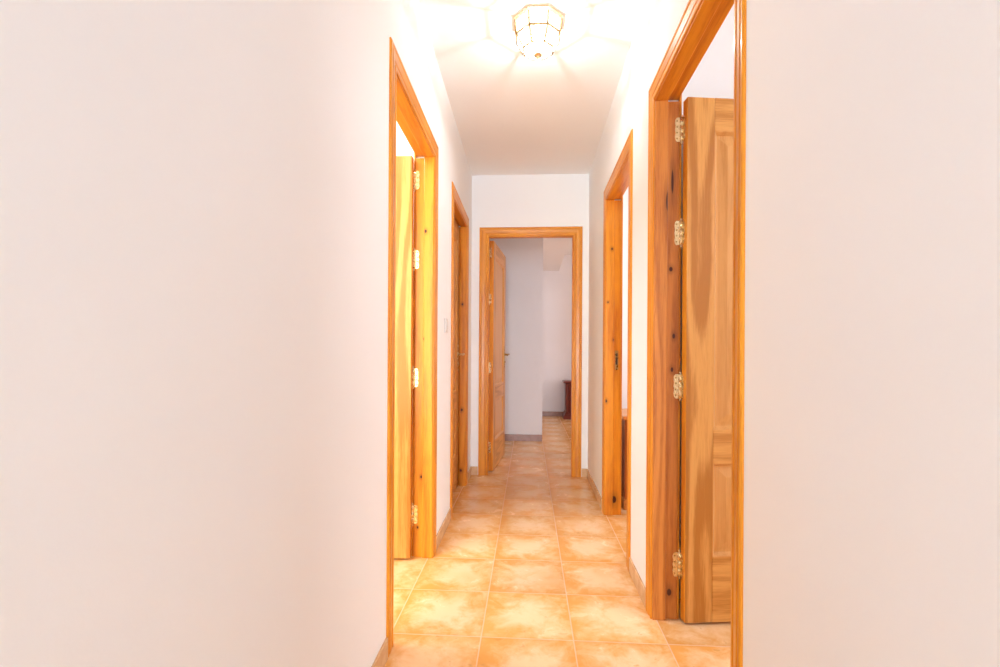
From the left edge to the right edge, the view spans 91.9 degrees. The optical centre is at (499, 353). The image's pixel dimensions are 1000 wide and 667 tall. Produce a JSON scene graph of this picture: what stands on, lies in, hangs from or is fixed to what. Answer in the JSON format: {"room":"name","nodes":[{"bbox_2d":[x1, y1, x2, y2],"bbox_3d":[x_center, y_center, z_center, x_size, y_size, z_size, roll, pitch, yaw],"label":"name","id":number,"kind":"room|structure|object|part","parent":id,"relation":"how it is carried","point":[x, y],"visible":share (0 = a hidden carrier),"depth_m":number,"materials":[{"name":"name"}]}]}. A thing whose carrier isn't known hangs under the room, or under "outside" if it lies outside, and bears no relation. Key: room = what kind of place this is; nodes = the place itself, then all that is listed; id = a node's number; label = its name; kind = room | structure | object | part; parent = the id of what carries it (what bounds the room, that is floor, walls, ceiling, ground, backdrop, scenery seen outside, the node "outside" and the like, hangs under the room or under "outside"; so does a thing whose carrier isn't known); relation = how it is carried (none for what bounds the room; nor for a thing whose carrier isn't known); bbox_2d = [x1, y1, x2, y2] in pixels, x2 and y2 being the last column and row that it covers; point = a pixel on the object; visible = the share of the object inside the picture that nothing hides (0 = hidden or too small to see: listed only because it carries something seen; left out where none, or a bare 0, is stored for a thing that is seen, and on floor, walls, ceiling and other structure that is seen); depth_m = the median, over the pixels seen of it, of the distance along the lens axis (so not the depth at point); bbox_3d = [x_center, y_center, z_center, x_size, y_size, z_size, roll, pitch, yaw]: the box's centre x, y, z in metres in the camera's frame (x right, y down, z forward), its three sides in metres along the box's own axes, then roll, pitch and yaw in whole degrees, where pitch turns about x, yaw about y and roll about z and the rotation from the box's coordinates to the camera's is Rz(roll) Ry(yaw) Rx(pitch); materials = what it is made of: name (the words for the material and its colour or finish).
{"room":"home hallway","nodes":[
{"label":"home hallway","id":0,"kind":"room"},
{"bbox_2d":[0,0,471,666],"bbox_3d":[-0.573,-0.243,-1.082,0.100,2.535,10.572,0,0,3],"label":"wall","id":1,"kind":"structure","parent":0,"point":[194,194],"depth_m":0.69,"materials":[{"name":"white paint"}]},
{"bbox_2d":[394,156,419,558],"bbox_3d":[-0.792,0.015,2.423,0.761,1.996,0.154,0,0,2],"label":"door","id":2,"kind":"structure","parent":1,"relation":"in","point":[407,178],"depth_m":2.40,"materials":[{"name":"brown wood"}]},
{"bbox_2d":[386,37,438,656],"bbox_3d":[-0.404,-0.021,2.070,0.115,2.094,0.882,0,0,3],"label":"door frame","id":3,"kind":"structure","parent":1,"relation":"attached to","point":[405,108],"depth_m":2.42,"materials":[{"name":"brown wood"}]},
{"bbox_3d":[-0.373,-0.021,1.668,0.008,2.094,0.074,0,0,3],"label":"casing","id":4,"kind":"part","parent":3,"relation":"part of","materials":[{"name":"brown wood"}]},
{"bbox_3d":[-0.434,-0.015,2.478,0.010,2.082,0.070,0,0,3],"label":"room casing","id":5,"kind":"part","parent":3,"relation":"part of","materials":[{"name":"brown wood"}]},
{"bbox_3d":[-0.345,-1.031,2.067,0.008,0.074,0.874,0,0,3],"label":"head casing","id":6,"kind":"part","parent":3,"relation":"part of","materials":[{"name":"brown wood"}]},
{"bbox_3d":[-0.329,-0.021,2.467,0.008,2.094,0.074,0,0,3],"label":"casing","id":7,"kind":"part","parent":3,"relation":"part of","materials":[{"name":"brown wood"}]},
{"bbox_2d":[371,467,470,666],"bbox_3d":[-0.530,0.989,-1.137,0.009,0.072,10.467,0,0,3],"label":"baseboard","id":8,"kind":"structure","parent":1,"relation":"attached to","point":[381,658],"depth_m":1.62,"materials":[{"name":"tile"}]},
{"bbox_2d":[444,318,447,332],"bbox_3d":[-0.308,-0.161,2.788,0.014,0.082,0.082,0,0,3],"label":"light switch","id":9,"kind":"object","parent":1,"relation":"attached to","point":[445,319],"visible":1,"depth_m":2.75,"materials":[{"name":"white plastic"}]},
{"bbox_2d":[453,218,464,492],"bbox_3d":[-0.358,0.018,3.420,0.154,1.996,0.706,0,0,3],"label":"door","id":10,"kind":"structure","parent":1,"relation":"in","point":[456,354],"depth_m":3.65,"materials":[{"name":"brown wood"}]},
{"bbox_3d":[-0.363,0.892,3.421,0.038,0.248,0.474,0,0,3],"label":"rail","id":11,"kind":"part","parent":10,"relation":"part of","materials":[{"name":"brown wood"}]},
{"bbox_3d":[-0.361,0.589,3.421,0.036,0.357,0.474,0,0,3],"label":"panel","id":12,"kind":"part","parent":10,"relation":"part of","materials":[{"name":"brown wood"}]},
{"bbox_3d":[-0.360,0.347,3.421,0.038,0.127,0.474,0,0,3],"label":"rail","id":13,"kind":"part","parent":10,"relation":"part of","materials":[{"name":"brown wood"}]},
{"bbox_3d":[-0.356,-0.286,3.421,0.036,1.140,0.474,0,0,3],"label":"panel","id":14,"kind":"part","parent":10,"relation":"part of","materials":[{"name":"brown wood"}]},
{"bbox_3d":[-0.353,-0.918,3.421,0.038,0.124,0.474,0,0,3],"label":"rail","id":15,"kind":"part","parent":10,"relation":"part of","materials":[{"name":"brown wood"}]},
{"bbox_3d":[-0.319,0.026,3.706,0.010,0.216,0.042,0,0,3],"label":"handle","id":16,"kind":"part","parent":10,"relation":"part of","materials":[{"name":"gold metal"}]},
{"bbox_2d":[450,181,468,518],"bbox_3d":[-0.331,-0.021,3.418,0.115,2.094,0.846,0,0,3],"label":"door frame","id":17,"kind":"structure","parent":1,"relation":"attached to","point":[458,211],"depth_m":3.75,"materials":[{"name":"brown wood"}]},
{"bbox_3d":[-0.299,-0.021,3.034,0.008,2.094,0.074,0,0,3],"label":"casing","id":18,"kind":"part","parent":17,"relation":"part of","materials":[{"name":"brown wood"}]},
{"bbox_3d":[-0.272,-1.031,3.415,0.008,0.074,0.838,0,0,3],"label":"head casing","id":19,"kind":"part","parent":17,"relation":"part of","materials":[{"name":"brown wood"}]},
{"bbox_3d":[-0.257,-0.021,3.797,0.008,2.094,0.074,0,0,3],"label":"casing","id":20,"kind":"part","parent":17,"relation":"part of","materials":[{"name":"brown wood"}]},
{"bbox_2d":[489,238,542,434],"bbox_3d":[-0.509,-0.350,6.907,2.164,2.750,2.310,0,0,3],"label":"wall pier","id":21,"kind":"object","parent":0,"point":[524,256],"visible":0.29,"depth_m":5.70,"materials":[{"name":"white paint"}]},
{"bbox_2d":[505,434,541,440],"bbox_3d":[-0.585,0.986,5.749,2.164,0.078,0.010,0,0,3],"label":"baseboard","id":22,"kind":"object","parent":21,"relation":"attached to","point":[508,437],"visible":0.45,"depth_m":5.69,"materials":[{"name":"tile"}]},
{"bbox_2d":[419,0,644,175],"bbox_3d":[0.143,-1.556,-1.124,6.800,0.100,10.572,0,0,3],"label":"ceiling","id":23,"kind":"structure","parent":0,"point":[514,114],"depth_m":2.65,"materials":[{"name":"paint"}]},
{"bbox_2d":[514,5,562,59],"bbox_3d":[0.173,-1.422,2.199,0.220,0.168,0.220,0,0,3],"label":"ceiling lamp","id":24,"kind":"object","parent":23,"relation":"attached to","point":[537,24],"visible":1,"depth_m":2.18,"materials":[{"name":"white glass"}]},
{"bbox_3d":[0.173,-1.438,2.199,0.054,0.065,0.054,0,0,3],"label":"bulb","id":25,"kind":"part","parent":24,"relation":"part of","materials":[{"name":"white glass"}]},
{"bbox_2d":[470,174,627,476],"bbox_3d":[1.799,-0.229,4.025,4.087,2.535,0.096,0,0,3],"label":"wall","id":26,"kind":"structure","parent":0,"point":[544,200],"depth_m":4.06,"materials":[{"name":"white paint"}]},
{"bbox_2d":[488,241,509,470],"bbox_3d":[-0.023,0.020,4.534,0.154,1.996,0.751,0,0,9],"label":"door","id":27,"kind":"structure","parent":26,"relation":"in","point":[497,280],"depth_m":4.40,"materials":[{"name":"brown wood"}]},
{"bbox_3d":[-0.023,0.349,4.544,0.038,0.127,0.500,0,0,9],"label":"rail","id":28,"kind":"part","parent":27,"relation":"part of","materials":[{"name":"brown wood"}]},
{"bbox_3d":[-0.026,0.894,4.544,0.038,0.248,0.500,0,0,9],"label":"rail","id":29,"kind":"part","parent":27,"relation":"part of","materials":[{"name":"brown wood"}]},
{"bbox_3d":[-0.025,0.591,4.544,0.036,0.357,0.500,0,0,9],"label":"panel","id":30,"kind":"part","parent":27,"relation":"part of","materials":[{"name":"brown wood"}]},
{"bbox_3d":[-0.019,-0.284,4.544,0.036,1.140,0.500,0,0,9],"label":"panel","id":31,"kind":"part","parent":27,"relation":"part of","materials":[{"name":"brown wood"}]},
{"bbox_3d":[-0.016,-0.916,4.544,0.038,0.124,0.500,0,0,9],"label":"rail","id":32,"kind":"part","parent":27,"relation":"part of","materials":[{"name":"brown wood"}]},
{"bbox_2d":[470,466,586,476],"bbox_3d":[0.240,0.993,4.064,0.984,0.072,0.009,0,0,3],"label":"baseboard","id":33,"kind":"structure","parent":26,"relation":"attached to","point":[474,470],"depth_m":4.08,"materials":[{"name":"tile"}]},
{"bbox_2d":[478,226,582,476],"bbox_3d":[0.256,-0.018,4.117,0.872,2.094,0.114,0,0,3],"label":"door frame","id":34,"kind":"structure","parent":26,"relation":"attached to","point":[486,233],"depth_m":4.06,"materials":[{"name":"brown wood"}]},
{"bbox_3d":[-0.142,-0.020,4.087,0.074,2.094,0.008,0,0,3],"label":"casing","id":35,"kind":"part","parent":34,"relation":"part of","materials":[{"name":"brown wood"}]},
{"bbox_3d":[0.258,-1.028,4.064,0.864,0.074,0.008,0,0,3],"label":"head casing","id":36,"kind":"part","parent":34,"relation":"part of","materials":[{"name":"brown wood"}]},
{"bbox_3d":[0.647,-0.015,4.041,0.074,2.094,0.008,0,0,3],"label":"casing","id":37,"kind":"part","parent":34,"relation":"part of","materials":[{"name":"brown wood"}]},
{"bbox_2d":[384,416,730,666],"bbox_3d":[0.244,1.069,0.847,6.800,0.080,14.520,0,0,3],"label":"floor","id":38,"kind":"structure","parent":0,"point":[528,568],"depth_m":2.12,"materials":[{"name":"tile"}]},
{"bbox_2d":[562,380,570,419],"bbox_3d":[1.496,0.737,7.742,0.974,0.600,0.355,0,0,3],"label":"base cabinet","id":39,"kind":"object","parent":38,"relation":"on","point":[566,414],"visible":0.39,"depth_m":7.62,"materials":[{"name":"brown wood"}]},
{"bbox_2d":[621,408,626,509],"bbox_3d":[1.288,0.725,3.384,0.936,0.620,0.502,0,0,3],"label":"wooden chest","id":40,"kind":"object","parent":38,"relation":"on","point":[624,410],"visible":0.04,"depth_m":3.22,"materials":[{"name":"brown wood"}]},
{"bbox_2d":[543,238,571,270],"bbox_3d":[1.167,-1.545,6.038,5.600,0.360,3.848,0,0,3],"label":"ceiling","id":41,"kind":"structure","parent":0,"point":[554,249],"depth_m":6.61,"materials":[{"name":"paint"}]},
{"bbox_2d":[396,5,733,597],"bbox_3d":[0.444,-0.344,4.091,7.000,2.750,8.020,0,0,3],"label":"wall","id":42,"kind":"structure","parent":0,"point":[557,285],"depth_m":7.97,"materials":[{"name":"white paint"}]},
{"bbox_2d":[542,411,562,415],"bbox_3d":[2.346,1.002,7.890,3.436,0.078,0.010,0,0,3],"label":"baseboard","id":43,"kind":"structure","parent":42,"relation":"attached to","point":[544,413],"depth_m":7.97,"materials":[{"name":"tile"}]},
{"bbox_2d":[588,0,999,666],"bbox_3d":[0.449,-0.237,-1.143,0.097,2.535,10.572,0,0,4],"label":"wall","id":44,"kind":"structure","parent":0,"point":[872,367],"depth_m":0.70,"materials":[{"name":"white paint"}]},
{"bbox_2d":[587,469,645,607],"bbox_3d":[0.386,0.994,-1.192,0.009,0.072,10.467,0,0,4],"label":"baseboard","id":45,"kind":"structure","parent":44,"relation":"attached to","point":[637,581],"depth_m":2.18,"materials":[{"name":"tile"}]},
{"bbox_2d":[602,129,632,570],"bbox_3d":[0.700,-0.015,2.722,0.115,2.094,0.890,0,0,4],"label":"door frame","id":46,"kind":"structure","parent":44,"relation":"attached to","point":[621,178],"depth_m":3.08,"materials":[{"name":"brown wood"}]},
{"bbox_3d":[0.673,-0.015,3.129,0.008,2.094,0.074,0,0,4],"label":"casing","id":47,"kind":"part","parent":46,"relation":"part of","materials":[{"name":"brown wood"}]},
{"bbox_3d":[0.745,0.042,3.090,0.022,0.124,0.002,0,0,4],"label":"strike plate","id":48,"kind":"part","parent":46,"relation":"part of","materials":[{"name":"gold metal"}]},
{"bbox_3d":[0.653,-1.025,2.726,0.008,0.074,0.882,0,0,4],"label":"head casing","id":49,"kind":"part","parent":46,"relation":"part of","materials":[{"name":"brown wood"}]},
{"bbox_3d":[0.779,-0.009,3.128,0.010,2.082,0.070,0,0,4],"label":"room casing","id":50,"kind":"part","parent":46,"relation":"part of","materials":[{"name":"brown wood"}]},
{"bbox_3d":[0.621,-0.015,2.322,0.008,2.094,0.074,0,0,4],"label":"casing","id":51,"kind":"part","parent":46,"relation":"part of","materials":[{"name":"brown wood"}]},
{"bbox_2d":[646,0,746,666],"bbox_3d":[0.620,-0.015,1.501,0.115,2.094,0.907,0,0,4],"label":"door frame","id":52,"kind":"structure","parent":44,"relation":"attached to","point":[700,22],"depth_m":1.87,"materials":[{"name":"brown wood"}]},
{"bbox_3d":[0.594,-0.016,1.916,0.008,2.094,0.074,0,0,4],"label":"casing","id":53,"kind":"part","parent":52,"relation":"part of","materials":[{"name":"brown wood"}]},
{"bbox_3d":[0.574,-1.026,1.514,0.008,0.074,0.880,0,0,4],"label":"head casing","id":54,"kind":"part","parent":52,"relation":"part of","materials":[{"name":"brown wood"}]},
{"bbox_3d":[0.700,-0.009,1.915,0.010,2.082,0.070,0,0,4],"label":"room casing","id":55,"kind":"part","parent":52,"relation":"part of","materials":[{"name":"brown wood"}]},
{"bbox_3d":[0.541,-0.016,1.103,0.008,2.094,0.055,0,0,4],"label":"casing","id":56,"kind":"part","parent":52,"relation":"part of","materials":[{"name":"brown wood"}]},
{"bbox_2d":[672,97,733,622],"bbox_3d":[1.068,0.026,1.878,0.786,1.996,0.154,0,0,-4],"label":"door","id":57,"kind":"structure","parent":44,"relation":"in","point":[704,129],"depth_m":1.84,"materials":[{"name":"brown wood"}]},
{"bbox_3d":[1.073,0.900,1.879,0.535,0.248,0.038,0,0,-4],"label":"rail","id":58,"kind":"part","parent":57,"relation":"part of","materials":[{"name":"brown wood"}]},
{"bbox_3d":[1.075,0.598,1.879,0.535,0.357,0.036,0,0,-4],"label":"panel","id":59,"kind":"part","parent":57,"relation":"part of","materials":[{"name":"brown wood"}]},
{"bbox_3d":[1.076,0.356,1.879,0.535,0.127,0.038,0,0,-4],"label":"rail","id":60,"kind":"part","parent":57,"relation":"part of","materials":[{"name":"brown wood"}]},
{"bbox_3d":[1.080,-0.278,1.879,0.535,1.140,0.036,0,0,-4],"label":"panel","id":61,"kind":"part","parent":57,"relation":"part of","materials":[{"name":"brown wood"}]},
{"bbox_3d":[1.083,-0.910,1.879,0.535,0.124,0.038,0,0,-4],"label":"rail","id":62,"kind":"part","parent":57,"relation":"part of","materials":[{"name":"brown wood"}]}
]}

